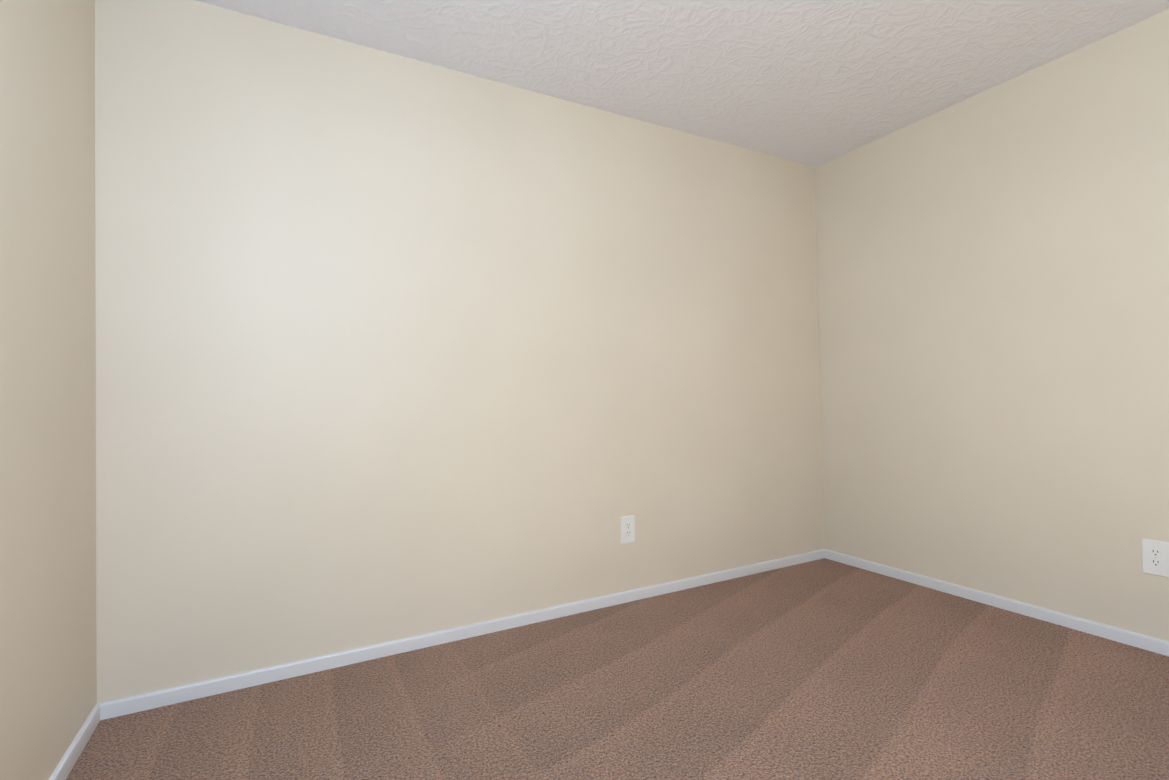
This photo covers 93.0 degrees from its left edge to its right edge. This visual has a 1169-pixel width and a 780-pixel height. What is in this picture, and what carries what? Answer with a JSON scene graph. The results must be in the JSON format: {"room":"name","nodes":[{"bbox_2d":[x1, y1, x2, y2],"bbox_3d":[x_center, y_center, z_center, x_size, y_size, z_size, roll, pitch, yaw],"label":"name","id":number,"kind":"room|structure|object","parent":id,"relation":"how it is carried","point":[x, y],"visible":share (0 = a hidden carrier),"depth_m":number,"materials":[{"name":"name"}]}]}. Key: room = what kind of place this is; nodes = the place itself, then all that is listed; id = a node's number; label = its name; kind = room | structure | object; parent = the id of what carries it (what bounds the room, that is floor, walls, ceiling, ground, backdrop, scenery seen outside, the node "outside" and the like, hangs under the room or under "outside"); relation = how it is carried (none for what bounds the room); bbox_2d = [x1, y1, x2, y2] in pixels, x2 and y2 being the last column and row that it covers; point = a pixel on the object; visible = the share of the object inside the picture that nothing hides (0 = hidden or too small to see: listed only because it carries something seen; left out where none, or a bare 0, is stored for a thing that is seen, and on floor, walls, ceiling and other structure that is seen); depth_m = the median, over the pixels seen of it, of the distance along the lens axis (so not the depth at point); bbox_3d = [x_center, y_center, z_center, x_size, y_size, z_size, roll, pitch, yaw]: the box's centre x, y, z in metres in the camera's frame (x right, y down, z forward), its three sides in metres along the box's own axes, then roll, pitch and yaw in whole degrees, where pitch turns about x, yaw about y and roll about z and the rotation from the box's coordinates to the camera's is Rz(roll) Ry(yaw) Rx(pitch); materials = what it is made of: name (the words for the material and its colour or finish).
{"room":"empty bedroom","nodes":[
{"label":"empty bedroom","id":0,"kind":"room"},
{"bbox_2d":[0,0,96,779],"bbox_3d":[-0.855,-0.192,0.309,0.120,2.440,3.350,0,-1,-28],"label":"wall","id":1,"kind":"structure","parent":0,"point":[48,668],"depth_m":1.44,"materials":[{"name":"beige paint"}]},
{"bbox_2d":[49,702,104,779],"bbox_3d":[-0.778,1.002,0.326,0.012,0.052,3.300,0,-1,-28],"label":"baseboard","id":2,"kind":"structure","parent":1,"relation":"attached to","point":[69,759],"depth_m":1.61,"materials":[{"name":"white wood"}]},
{"bbox_2d":[95,0,823,702],"bbox_3d":[-0.092,-0.166,2.691,3.723,2.440,0.120,0,-1,-28],"label":"wall","id":3,"kind":"structure","parent":0,"point":[391,346],"depth_m":2.27,"materials":[{"name":"beige paint"}]},
{"bbox_2d":[105,549,824,718],"bbox_3d":[-0.041,1.026,2.614,3.483,0.052,0.012,0,-1,-28],"label":"baseboard","id":4,"kind":"structure","parent":3,"relation":"attached to","point":[147,701],"depth_m":2.25,"materials":[{"name":"white wood"}]},
{"bbox_2d":[620,515,634,543],"bbox_3d":[0.216,0.695,2.763,0.080,0.132,0.009,0,-1,-28],"label":"electrical outlet","id":5,"kind":"object","parent":3,"relation":"attached to","point":[627,529],"visible":1,"depth_m":2.76,"materials":[{"name":"white plastic"}]},
{"bbox_2d":[66,558,1168,779],"bbox_3d":[0.752,1.075,1.144,3.723,0.120,3.590,0,-1,-28],"label":"floor","id":6,"kind":"structure","parent":0,"point":[824,669],"depth_m":1.82,"materials":[{"name":"carpet"}]},
{"bbox_2d":[194,0,1168,166],"bbox_3d":[0.709,-1.484,1.185,3.723,0.120,3.590,0,-1,-28],"label":"ceiling","id":7,"kind":"structure","parent":0,"point":[814,83],"depth_m":2.29,"materials":[{"name":"white paint"}]},
{"bbox_2d":[815,9,1168,641],"bbox_3d":[2.316,-0.218,2.019,0.120,2.440,3.350,0,-1,-28],"label":"wall","id":8,"kind":"structure","parent":0,"point":[993,284],"depth_m":2.54,"materials":[{"name":"beige paint"}]},
{"bbox_2d":[825,549,1168,655],"bbox_3d":[2.276,0.976,1.973,0.012,0.052,3.300,0,-1,-28],"label":"baseboard","id":9,"kind":"structure","parent":8,"relation":"attached to","point":[1134,639],"depth_m":2.53,"materials":[{"name":"white wood"}]},
{"bbox_2d":[1141,539,1168,577],"bbox_3d":[2.192,0.644,2.128,0.009,0.132,0.080,0,-1,-28],"label":"electrical outlet","id":10,"kind":"object","parent":8,"relation":"attached to","point":[1155,557],"visible":1,"depth_m":2.13,"materials":[{"name":"white plastic"}]}
]}

